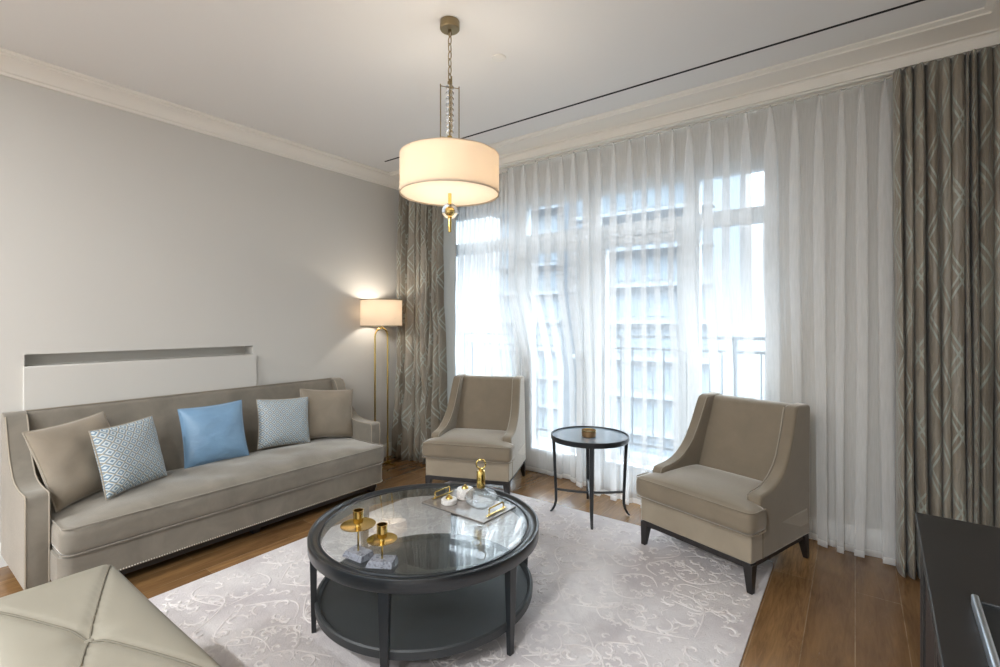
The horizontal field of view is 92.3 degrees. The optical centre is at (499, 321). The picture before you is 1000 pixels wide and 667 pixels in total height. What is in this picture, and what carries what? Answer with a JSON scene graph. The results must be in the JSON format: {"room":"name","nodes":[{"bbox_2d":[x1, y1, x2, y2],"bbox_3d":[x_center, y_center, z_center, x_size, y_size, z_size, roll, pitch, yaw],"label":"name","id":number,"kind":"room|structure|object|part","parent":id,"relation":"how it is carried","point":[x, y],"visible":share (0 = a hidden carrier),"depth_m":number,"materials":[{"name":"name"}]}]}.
{"room":"living room","nodes":[
{"label":"living room","id":0,"kind":"room"},
{"bbox_2d":[0,75,398,542],"bbox_3d":[-3.155,-0.062,2.553,0.250,2.925,7.550,0,0,36],"label":"wall","id":1,"kind":"structure","parent":0,"point":[125,236],"depth_m":3.45,"materials":[{"name":"paint"}]},
{"bbox_2d":[23,355,255,410],"bbox_3d":[-2.389,0.782,3.356,0.028,1.035,1.357,0,0,36],"label":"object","id":2,"kind":"structure","parent":1,"relation":"attached to","point":[74,384],"depth_m":3.21,"materials":[{"name":"paint"}]},
{"bbox_2d":[0,442,391,567],"bbox_3d":[-3.063,1.331,2.454,0.016,0.138,7.100,0,0,36],"label":"baseboard","id":3,"kind":"structure","parent":1,"relation":"attached to","point":[3,563],"depth_m":4.96,"materials":[{"name":"paint"}]},
{"bbox_2d":[0,47,398,189],"bbox_3d":[-3.095,-1.468,2.328,0.114,0.113,6.860,0,0,36],"label":"trim","id":4,"kind":"structure","parent":1,"relation":"attached to","point":[13,65],"depth_m":3.37,"materials":[{"name":"paint"}]},
{"bbox_2d":[0,456,919,666],"bbox_3d":[-1.209,1.460,1.081,5.230,0.120,7.700,0,0,36],"label":"floor","id":5,"kind":"structure","parent":0,"point":[828,608],"depth_m":2.55,"materials":[{"name":"brown wood"}]},
{"bbox_2d":[1,377,383,589],"bbox_3d":[-1.856,0.955,3.367,0.834,0.891,2.195,0,0,36],"label":"sofa","id":6,"kind":"object","parent":5,"relation":"on","point":[183,511],"visible":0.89,"depth_m":2.88,"materials":[{"name":"beige fabric"}]},
{"bbox_3d":[-2.557,0.919,2.579,0.620,0.813,0.095,0,0,36],"label":"arm","id":7,"kind":"part","parent":6,"relation":"part of","materials":[{"name":"beige fabric"}]},
{"bbox_2d":[22,411,109,511],"bbox_3d":[-2.397,0.778,2.751,0.243,0.452,0.472,0,0,4],"label":"throw pillow","id":8,"kind":"object","parent":6,"relation":"on","point":[64,457],"visible":0.73,"depth_m":2.62,"materials":[{"name":"beige fabric"}]},
{"bbox_2d":[88,415,167,499],"bbox_3d":[-2.193,0.788,2.847,0.191,0.396,0.399,0,0,12],"label":"throw pillow","id":9,"kind":"object","parent":6,"relation":"on","point":[128,456],"visible":1,"depth_m":2.77,"materials":[{"name":"fabric"}]},
{"bbox_3d":[-2.106,0.882,3.551,0.190,0.736,2.005,0,0,36],"label":"backrest","id":10,"kind":"part","parent":6,"relation":"part of","materials":[{"name":"beige fabric"}]},
{"bbox_2d":[178,400,248,468],"bbox_3d":[-2.000,0.778,3.365,0.184,0.406,0.424,0,0,44],"label":"throw pillow","id":11,"kind":"object","parent":6,"relation":"on","point":[213,433],"visible":1,"depth_m":3.30,"materials":[{"name":"blue fabric"}]},
{"bbox_3d":[-1.860,1.232,3.370,0.800,0.153,2.007,0,0,36],"label":"seat","id":12,"kind":"part","parent":6,"relation":"part of","materials":[{"name":"beige fabric"}]},
{"bbox_2d":[50,437,383,555],"bbox_3d":[-1.795,1.058,3.323,0.682,0.185,1.999,0,0,36],"label":"seat cushion","id":13,"kind":"object","parent":6,"relation":"on","point":[91,524],"depth_m":2.93,"materials":[{"name":"beige fabric"}]},
{"bbox_3d":[-1.563,1.299,3.149,0.069,0.009,2.012,0,0,36],"label":"nailhead trim","id":14,"kind":"part","parent":6,"relation":"part of","materials":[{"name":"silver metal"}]},
{"bbox_3d":[-1.637,1.365,3.201,0.063,0.070,0.063,0,0,36],"label":"leg","id":15,"kind":"part","parent":6,"relation":"part of","materials":[{"name":"brown wood"}]},
{"bbox_2d":[256,396,310,449],"bbox_3d":[-1.703,0.786,3.785,0.176,0.387,0.426,0,0,44],"label":"throw pillow","id":16,"kind":"object","parent":6,"relation":"on","point":[280,421],"visible":1,"depth_m":3.72,"materials":[{"name":"grey fabric"}]},
{"bbox_2d":[300,389,352,437],"bbox_3d":[-1.479,0.780,4.108,0.506,0.447,0.184,0,0,-41],"label":"throw pillow","id":17,"kind":"object","parent":6,"relation":"on","point":[329,411],"visible":0.8,"depth_m":4.06,"materials":[{"name":"beige fabric"}]},
{"bbox_3d":[-1.308,0.919,4.268,0.620,0.813,0.095,0,0,36],"label":"arm","id":18,"kind":"part","parent":6,"relation":"part of","materials":[{"name":"beige fabric"}]},
{"bbox_2d":[360,299,401,468],"bbox_3d":[-1.157,0.591,4.682,0.400,1.618,0.400,0,0,36],"label":"floor lamp","id":19,"kind":"object","parent":5,"relation":"on","point":[373,312],"visible":0.93,"depth_m":4.55,"materials":[{"name":"gold metal"}]},
{"bbox_3d":[-1.157,-0.088,4.682,0.396,0.253,0.396,0,0,36],"label":"lamp shade","id":20,"kind":"part","parent":19,"relation":"part of","materials":[{"name":"fabric"}]},
{"bbox_2d":[149,481,772,666],"bbox_3d":[-0.452,1.394,2.113,2.484,0.011,3.560,0,0,36],"label":"area rug","id":21,"kind":"object","parent":5,"relation":"on","point":[602,597],"visible":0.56,"depth_m":2.39,"materials":[{"name":"fabric"}]},
{"bbox_2d":[0,564,220,666],"bbox_3d":[-1.198,1.151,1.399,1.099,0.485,0.389,0,0,36],"label":"ottoman","id":22,"kind":"object","parent":21,"relation":"on","point":[93,617],"visible":1,"depth_m":1.43,"materials":[{"name":"beige leather"}]},
{"bbox_2d":[307,483,538,666],"bbox_3d":[-0.355,1.181,2.343,1.088,0.427,1.088,0,0,36],"label":"coffee table","id":23,"kind":"object","parent":21,"relation":"on","point":[453,593],"visible":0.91,"depth_m":2.10,"materials":[{"name":"black paint"}]},
{"bbox_3d":[-0.840,1.208,2.161,0.032,0.371,0.046,0,0,-21],"label":"leg","id":24,"kind":"part","parent":23,"relation":"part of","materials":[{"name":"black paint"}]},
{"bbox_2d":[340,508,375,562],"bbox_3d":[-0.586,0.875,1.985,0.142,0.194,0.142,0,0,36],"label":"candle holder","id":25,"kind":"object","parent":23,"relation":"on","point":[357,553],"visible":0.99,"depth_m":1.97,"materials":[{"name":"gold metal"}]},
{"bbox_3d":[-0.586,0.897,1.985,0.008,0.106,0.008,0,0,36],"label":"stem","id":26,"kind":"part","parent":25,"relation":"part of","materials":[{"name":"gold metal"}]},
{"bbox_3d":[-0.586,0.840,1.985,0.142,0.008,0.142,0,0,36],"label":"drip plate","id":27,"kind":"part","parent":25,"relation":"part of","materials":[{"name":"gold metal"}]},
{"bbox_2d":[353,508,363,526],"bbox_3d":[-0.586,0.810,1.985,0.045,0.064,0.045,0,0,36],"label":"cup","id":28,"kind":"object","parent":25,"relation":"on","point":[358,513],"depth_m":1.97,"materials":[{"name":"gold metal"}]},
{"bbox_3d":[-0.755,1.208,2.672,0.032,0.371,0.046,0,0,40],"label":"leg","id":29,"kind":"part","parent":23,"relation":"part of","materials":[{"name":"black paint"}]},
{"bbox_2d":[365,522,398,569],"bbox_3d":[-0.471,0.890,1.919,0.120,0.164,0.120,0,0,36],"label":"candle holder","id":30,"kind":"object","parent":23,"relation":"on","point":[382,538],"visible":1,"depth_m":1.91,"materials":[{"name":"gold metal"}]},
{"bbox_3d":[-0.471,0.870,1.919,0.120,0.008,0.120,0,0,36],"label":"drip plate","id":31,"kind":"part","parent":30,"relation":"part of","materials":[{"name":"gold metal"}]},
{"bbox_2d":[376,522,387,540],"bbox_3d":[-0.471,0.840,1.919,0.045,0.064,0.045,0,0,36],"label":"cup","id":32,"kind":"object","parent":30,"relation":"on","point":[382,527],"depth_m":1.91,"materials":[{"name":"gold metal"}]},
{"bbox_3d":[-0.441,1.208,1.832,0.046,0.371,0.032,0,0,10],"label":"leg","id":33,"kind":"part","parent":23,"relation":"part of","materials":[{"name":"black paint"}]},
{"bbox_2d":[314,533,532,660],"bbox_3d":[-0.355,1.275,2.343,1.028,0.042,1.028,0,0,36],"label":"shelf","id":34,"kind":"object","parent":23,"relation":"attached to","point":[426,626],"depth_m":2.14,"materials":[{"name":"black wood"}]},
{"bbox_3d":[-0.270,1.208,2.854,0.046,0.371,0.032,0,0,10],"label":"leg","id":35,"kind":"part","parent":23,"relation":"part of","materials":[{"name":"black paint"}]},
{"bbox_2d":[422,486,515,523],"bbox_3d":[-0.168,0.947,2.543,0.436,0.050,0.264,0,0,38],"label":"serving tray","id":36,"kind":"object","parent":23,"relation":"on","point":[461,508],"visible":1,"depth_m":2.49,"materials":[{"name":"glass"}]},
{"bbox_3d":[-0.318,0.941,2.660,0.008,0.038,0.124,0,0,38],"label":"handle","id":37,"kind":"part","parent":36,"relation":"part of","materials":[{"name":"gold metal"}]},
{"bbox_2d":[441,494,456,505],"bbox_3d":[-0.270,0.940,2.555,0.084,0.049,0.084,0,0,36],"label":"jar","id":38,"kind":"object","parent":36,"relation":"on","point":[448,500],"visible":1,"depth_m":2.53,"materials":[{"name":"white stone"}]},
{"bbox_2d":[457,484,472,499],"bbox_3d":[-0.192,0.926,2.636,0.092,0.075,0.092,0,0,36],"label":"jar","id":39,"kind":"object","parent":36,"relation":"on","point":[461,490],"visible":0.98,"depth_m":2.60,"materials":[{"name":"white stone"}]},
{"bbox_2d":[464,459,497,508],"bbox_3d":[-0.099,0.838,2.505,0.174,0.249,0.174,0,0,36],"label":"decanter","id":40,"kind":"object","parent":36,"relation":"on","point":[480,472],"visible":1,"depth_m":2.49,"materials":[{"name":"clear glass"}]},
{"bbox_2d":[464,486,497,508],"bbox_3d":[-0.099,0.904,2.505,0.174,0.116,0.174,0,0,36],"label":"bowl","id":41,"kind":"object","parent":40,"relation":"on","point":[479,487],"depth_m":2.49,"materials":[{"name":"clear glass"}]},
{"bbox_3d":[-0.019,0.941,2.426,0.008,0.038,0.124,0,0,38],"label":"handle","id":42,"kind":"part","parent":36,"relation":"part of","materials":[{"name":"gold metal"}]},
{"bbox_3d":[0.045,1.208,2.013,0.032,0.371,0.046,0,0,40],"label":"leg","id":43,"kind":"part","parent":23,"relation":"part of","materials":[{"name":"black paint"}]},
{"bbox_3d":[0.130,1.208,2.524,0.032,0.371,0.046,0,0,-21],"label":"leg","id":44,"kind":"part","parent":23,"relation":"part of","materials":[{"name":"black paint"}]},
{"bbox_2d":[550,426,629,529],"bbox_3d":[0.653,1.104,3.499,0.578,0.576,0.578,0,0,8],"label":"side table","id":45,"kind":"object","parent":21,"relation":"on","point":[606,438],"visible":0.96,"depth_m":3.45,"materials":[{"name":"black paint"}]},
{"bbox_3d":[0.394,1.119,3.533,0.056,0.546,0.032,0,0,8],"label":"leg","id":46,"kind":"part","parent":45,"relation":"part of","materials":[{"name":"black paint"}]},
{"bbox_3d":[0.687,1.119,3.758,0.032,0.546,0.056,0,0,7],"label":"leg","id":47,"kind":"part","parent":45,"relation":"part of","materials":[{"name":"black paint"}]},
{"bbox_2d":[581,428,595,437],"bbox_3d":[0.641,0.801,3.463,0.106,0.048,0.106,0,0,36],"label":"votive holder","id":48,"kind":"object","parent":45,"relation":"on","point":[586,432],"visible":1,"depth_m":3.42,"materials":[{"name":"brown metal"}]},
{"bbox_3d":[0.619,1.119,3.240,0.032,0.546,0.056,0,0,8],"label":"leg","id":49,"kind":"part","parent":45,"relation":"part of","materials":[{"name":"black paint"}]},
{"bbox_3d":[0.912,1.119,3.465,0.056,0.546,0.032,0,0,8],"label":"leg","id":50,"kind":"part","parent":45,"relation":"part of","materials":[{"name":"black paint"}]},
{"bbox_2d":[636,392,809,594],"bbox_3d":[1.374,0.946,2.936,0.796,0.901,0.745,0,0,-35],"label":"armchair","id":51,"kind":"object","parent":21,"relation":"on","point":[735,489],"visible":1,"depth_m":2.81,"materials":[{"name":"beige fabric"}]},
{"bbox_3d":[0.920,1.321,3.014,0.052,0.150,0.052,0,0,-35],"label":"leg","id":52,"kind":"part","parent":51,"relation":"part of","materials":[{"name":"brown wood"}]},
{"bbox_3d":[1.263,0.871,3.220,0.653,0.751,0.108,0,0,-35],"label":"arm","id":53,"kind":"part","parent":51,"relation":"part of","materials":[{"name":"beige fabric"}]},
{"bbox_2d":[636,464,765,534],"bbox_3d":[1.286,1.013,2.875,0.578,0.154,0.744,0,0,-35],"label":"seat cushion","id":54,"kind":"object","parent":51,"relation":"on","point":[718,495],"depth_m":2.74,"materials":[{"name":"beige fabric"}]},
{"bbox_3d":[1.352,1.255,2.921,0.647,0.032,0.676,0,0,-35],"label":"frame rail","id":55,"kind":"part","parent":51,"relation":"part of","materials":[{"name":"brown wood"}]},
{"bbox_3d":[1.354,1.166,2.922,0.659,0.150,0.694,0,0,-35],"label":"seat","id":56,"kind":"part","parent":51,"relation":"part of","materials":[{"name":"beige fabric"}]},
{"bbox_3d":[1.585,0.872,3.084,0.272,0.736,0.548,0,0,-35],"label":"backrest","id":57,"kind":"part","parent":51,"relation":"part of","materials":[{"name":"beige fabric"}]},
{"bbox_3d":[1.292,1.321,2.483,0.052,0.150,0.052,0,0,-35],"label":"leg","id":58,"kind":"part","parent":51,"relation":"part of","materials":[{"name":"brown wood"}]},
{"bbox_3d":[1.603,0.871,2.735,0.653,0.751,0.108,0,0,-35],"label":"arm","id":59,"kind":"part","parent":51,"relation":"part of","materials":[{"name":"beige fabric"}]},
{"bbox_3d":[1.792,1.321,2.833,0.082,0.150,0.050,0,0,-35],"label":"leg","id":60,"kind":"part","parent":51,"relation":"part of","materials":[{"name":"brown wood"}]},
{"bbox_2d":[422,374,525,493],"bbox_3d":[-0.179,0.946,4.141,0.745,0.901,0.796,0,0,14],"label":"armchair","id":61,"kind":"object","parent":5,"relation":"on","point":[484,418],"visible":0.96,"depth_m":4.07,"materials":[{"name":"beige fabric"}]},
{"bbox_3d":[-0.575,1.321,3.906,0.052,0.150,0.052,0,0,15],"label":"leg","id":62,"kind":"part","parent":61,"relation":"part of","materials":[{"name":"brown wood"}]},
{"bbox_3d":[-0.447,0.871,4.285,0.108,0.751,0.653,0,0,15],"label":"arm","id":63,"kind":"part","parent":61,"relation":"part of","materials":[{"name":"beige fabric"}]},
{"bbox_2d":[422,428,514,462],"bbox_3d":[-0.206,1.013,4.037,0.744,0.154,0.578,0,0,15],"label":"seat cushion","id":64,"kind":"object","parent":61,"relation":"on","point":[462,445],"depth_m":3.81,"materials":[{"name":"beige fabric"}]},
{"bbox_3d":[-0.185,1.166,4.117,0.694,0.150,0.659,0,0,15],"label":"seat","id":65,"kind":"part","parent":61,"relation":"part of","materials":[{"name":"beige fabric"}]},
{"bbox_3d":[-0.186,1.255,4.115,0.676,0.032,0.647,0,0,15],"label":"frame rail","id":66,"kind":"part","parent":61,"relation":"part of","materials":[{"name":"brown wood"}]},
{"bbox_3d":[-0.115,0.872,4.390,0.548,0.736,0.272,0,0,15],"label":"backrest","id":67,"kind":"part","parent":61,"relation":"part of","materials":[{"name":"beige fabric"}]},
{"bbox_3d":[0.053,1.321,3.743,0.052,0.150,0.052,0,0,15],"label":"leg","id":68,"kind":"part","parent":61,"relation":"part of","materials":[{"name":"brown wood"}]},
{"bbox_3d":[0.126,0.871,4.136,0.108,0.751,0.653,0,0,15],"label":"arm","id":69,"kind":"part","parent":61,"relation":"part of","materials":[{"name":"beige fabric"}]},
{"bbox_3d":[0.206,1.321,4.334,0.050,0.150,0.082,0,0,15],"label":"leg","id":70,"kind":"part","parent":61,"relation":"part of","materials":[{"name":"brown wood"}]},
{"bbox_2d":[915,512,999,666],"bbox_3d":[1.025,1.000,0.755,0.500,0.800,1.550,0,0,38],"label":"base cabinet","id":71,"kind":"object","parent":5,"relation":"on","point":[959,559],"visible":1,"depth_m":1.15,"materials":[{"name":"black wood"}]},
{"bbox_3d":[1.498,1.014,1.348,0.478,0.772,0.026,0,0,38],"label":"panel","id":72,"kind":"part","parent":71,"relation":"part of","materials":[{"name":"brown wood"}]},
{"bbox_3d":[1.158,0.972,1.284,0.022,0.676,0.491,0,0,38],"label":"door","id":73,"kind":"part","parent":71,"relation":"part of","materials":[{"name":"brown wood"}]},
{"bbox_3d":[0.849,0.972,0.895,0.022,0.676,0.491,0,0,39],"label":"door","id":74,"kind":"part","parent":71,"relation":"part of","materials":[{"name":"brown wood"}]},
{"bbox_2d":[971,594,999,666],"bbox_3d":[0.981,0.587,0.675,0.404,0.026,0.555,0,0,39],"label":"tray","id":75,"kind":"object","parent":71,"relation":"on","point":[987,615],"visible":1,"depth_m":0.92,"materials":[{"name":"paint"}]},
{"bbox_3d":[1.153,0.592,0.888,0.380,0.016,0.008,0,0,39],"label":"rail","id":76,"kind":"part","parent":75,"relation":"part of","materials":[{"name":"black paint"}]},
{"bbox_2d":[0,0,986,171],"bbox_3d":[-1.209,-1.585,1.081,5.230,0.120,7.700,0,0,36],"label":"ceiling","id":77,"kind":"structure","parent":0,"point":[359,81],"depth_m":2.70,"materials":[{"name":"paint"}]},
{"bbox_2d":[399,16,498,232],"bbox_3d":[-0.255,-0.989,2.438,0.502,1.072,0.502,0,0,36],"label":"pendant lamp","id":78,"kind":"object","parent":77,"relation":"hanging from","point":[448,172],"visible":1,"depth_m":2.28,"materials":[{"name":"beige fabric"}]},
{"bbox_2d":[400,181,497,204],"bbox_3d":[-0.255,-0.654,2.438,0.492,0.004,0.492,0,0,36],"label":"diffuser","id":79,"kind":"object","parent":78,"relation":"attached to","point":[422,192],"depth_m":2.42,"materials":[{"name":"plastic"}]},
{"bbox_3d":[-0.255,-0.744,2.438,0.500,0.193,0.500,0,0,36],"label":"lamp shade","id":80,"kind":"part","parent":78,"relation":"part of","materials":[{"name":"fabric"}]},
{"bbox_3d":[-0.255,-1.075,2.438,0.073,0.299,0.073,0,0,27],"label":"rod frame","id":81,"kind":"part","parent":78,"relation":"part of","materials":[{"name":"gold metal"}]},
{"bbox_3d":[-0.255,-1.353,2.438,0.019,0.279,0.019,0,0,-9],"label":"chain","id":82,"kind":"part","parent":78,"relation":"part of","materials":[{"name":"gold metal"}]},
{"bbox_2d":[492,54,505,61],"bbox_3d":[-0.005,-1.520,2.768,0.080,0.010,0.080,0,0,36],"label":"ceiling detector","id":83,"kind":"object","parent":77,"relation":"attached to","point":[497,57],"visible":1,"depth_m":2.76,"materials":[{"name":"white plastic"}]},
{"bbox_2d":[384,0,924,161],"bbox_3d":[0.471,-1.528,3.402,3.890,0.013,0.016,0,0,36],"label":"ceiling vent","id":84,"kind":"object","parent":77,"relation":"in","point":[917,1],"visible":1,"depth_m":2.80,"materials":[{"name":"black metal"}]},
{"bbox_2d":[499,46,994,173],"bbox_3d":[0.823,-1.405,3.819,4.600,0.010,0.160,0,0,36],"label":"track","id":85,"kind":"object","parent":77,"relation":"attached to","point":[887,80],"visible":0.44,"depth_m":3.30,"materials":[{"name":"white plastic"}]},
{"bbox_2d":[391,188,455,463],"bbox_3d":[-0.746,-0.006,4.831,0.786,2.792,0.264,0,0,27],"label":"drape","id":86,"kind":"object","parent":85,"relation":"hanging from","point":[426,250],"visible":0.85,"depth_m":4.81,"materials":[{"name":"grey fabric"}]},
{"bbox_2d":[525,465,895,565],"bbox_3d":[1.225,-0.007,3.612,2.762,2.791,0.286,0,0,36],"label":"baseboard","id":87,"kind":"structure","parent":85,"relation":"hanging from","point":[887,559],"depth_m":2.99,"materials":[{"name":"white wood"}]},
{"bbox_2d":[893,44,999,579],"bbox_3d":[2.396,-0.005,2.519,0.515,2.794,0.162,0,0,36],"label":"drape","id":88,"kind":"object","parent":85,"relation":"hanging from","point":[946,111],"visible":0.91,"depth_m":2.54,"materials":[{"name":"grey fabric"}]},
{"bbox_2d":[984,0,999,13],"bbox_3d":[0.501,-1.492,-0.333,0.198,0.065,6.860,0,0,36],"label":"trim","id":89,"kind":"structure","parent":77,"relation":"attached to","point":[993,6],"depth_m":2.29,"materials":[{"name":"paint"}]},
{"bbox_2d":[457,86,895,533],"bbox_3d":[0.977,-0.062,4.035,4.630,2.925,0.250,0,0,36],"label":"wall","id":90,"kind":"structure","parent":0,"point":[837,285],"depth_m":3.05,"materials":[{"name":"paint"}]},
{"bbox_2d":[455,158,778,493],"bbox_3d":[0.701,0.135,4.236,3.088,2.530,0.115,0,0,36],"label":"window","id":91,"kind":"structure","parent":90,"relation":"attached to","point":[592,243],"depth_m":4.07,"materials":[{"name":"paint"}]},
{"bbox_3d":[0.508,0.319,4.389,0.589,2.037,0.080,0,0,36],"label":"sash","id":92,"kind":"part","parent":91,"relation":"part of","materials":[{"name":"paint"}]},
{"bbox_3d":[0.690,0.350,4.189,0.025,0.140,0.025,0,0,36],"label":"handle","id":93,"kind":"part","parent":91,"relation":"part of","materials":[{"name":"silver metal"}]},
{"bbox_3d":[0.854,0.350,4.067,0.025,0.140,0.025,0,0,36],"label":"handle","id":94,"kind":"part","parent":91,"relation":"part of","materials":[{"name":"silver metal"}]},
{"bbox_3d":[1.153,0.319,3.912,0.724,2.037,0.080,0,0,36],"label":"sash","id":95,"kind":"part","parent":91,"relation":"part of","materials":[{"name":"paint"}]},
{"bbox_2d":[389,7,999,189],"bbox_3d":[0.772,-1.468,3.759,4.630,0.115,0.438,0,0,36],"label":"trim","id":96,"kind":"structure","parent":90,"relation":"attached to","point":[977,29],"depth_m":2.98,"materials":[{"name":"paint"}]},
{"bbox_2d":[825,364,840,377],"bbox_3d":[2.106,0.310,3.036,0.084,0.084,0.013,0,0,36],"label":"wall switch","id":97,"kind":"object","parent":90,"relation":"attached to","point":[831,370],"visible":1,"depth_m":3.03,"materials":[{"name":"white plastic"}]},
{"bbox_2d":[809,516,895,554],"bbox_3d":[0.898,1.331,3.929,4.630,0.138,0.016,0,0,36],"label":"baseboard","id":98,"kind":"structure","parent":90,"relation":"attached to","point":[859,537],"depth_m":2.96,"materials":[{"name":"paint"}]},
{"label":"outside","id":99,"kind":"structure","parent":0,"visible":0},
{"bbox_2d":[745,386,764,399],"bbox_3d":[78.517,31.500,106.109,320.000,0.200,256.000,0,0,37],"label":"ground","id":100,"kind":"structure","parent":99,"point":[754,392],"depth_m":213.78,"materials":[{"name":"white"}]},
{"bbox_2d":[490,201,582,437],"bbox_3d":[5.995,7.300,59.435,8.800,48.200,13.300,0,0,31],"label":"building","id":101,"kind":"structure","parent":100,"relation":"on","point":[555,272],"depth_m":53.93,"materials":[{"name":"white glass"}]},
{"bbox_2d":[572,177,731,456],"bbox_3d":[14.861,5.800,45.414,11.800,51.200,12.300,0,0,34],"label":"building","id":102,"kind":"structure","parent":100,"relation":"on","point":[642,278],"depth_m":41.08,"materials":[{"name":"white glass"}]},
{"bbox_2d":[732,174,745,396],"bbox_3d":[24.246,4.800,68.347,16.800,53.200,13.300,0,0,42],"label":"apartment tower","id":103,"kind":"structure","parent":100,"relation":"on","point":[738,182],"depth_m":65.69,"materials":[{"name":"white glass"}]},
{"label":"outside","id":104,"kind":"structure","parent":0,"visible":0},
{"bbox_2d":[536,436,669,466],"bbox_3d":[1.340,1.525,4.669,5.400,0.190,1.200,0,0,36],"label":"balcony","id":105,"kind":"object","parent":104,"point":[650,460],"visible":0.03,"depth_m":5.14,"materials":[{"name":"concrete"}]},
{"bbox_2d":[464,332,764,453],"bbox_3d":[1.608,0.782,5.030,5.200,1.295,0.060,0,0,36],"label":"balcony railing","id":106,"kind":"object","parent":105,"relation":"on","point":[734,351],"visible":0.4,"depth_m":5.16,"materials":[{"name":"grey metal"}]},
{"bbox_3d":[-0.466,0.799,6.565,0.040,1.262,0.040,0,0,36],"label":"post","id":107,"kind":"part","parent":106,"relation":"part of","materials":[{"name":"white metal"}]},
{"bbox_3d":[0.434,0.799,5.899,0.040,1.262,0.040,0,0,36],"label":"post","id":108,"kind":"part","parent":106,"relation":"part of","materials":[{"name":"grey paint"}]},
{"bbox_3d":[1.608,1.305,5.030,5.200,0.030,0.030,0,0,36],"label":"rail","id":109,"kind":"part","parent":106,"relation":"part of","materials":[{"name":"grey metal"}]},
{"bbox_3d":[1.608,0.152,5.030,5.200,0.035,0.060,0,0,36],"label":"rail","id":110,"kind":"part","parent":106,"relation":"part of","materials":[{"name":"white metal"}]},
{"bbox_3d":[1.608,0.285,5.030,5.200,0.030,0.030,0,0,36],"label":"rail","id":111,"kind":"part","parent":106,"relation":"part of","materials":[{"name":"grey metal"}]},
{"bbox_3d":[1.334,0.799,5.233,0.040,1.262,0.040,0,0,36],"label":"post","id":112,"kind":"part","parent":106,"relation":"part of","materials":[{"name":"grey metal"}]},
{"bbox_3d":[2.235,0.799,4.566,0.040,1.262,0.040,0,0,36],"label":"post","id":113,"kind":"part","parent":106,"relation":"part of","materials":[{"name":"white metal"}]}
]}

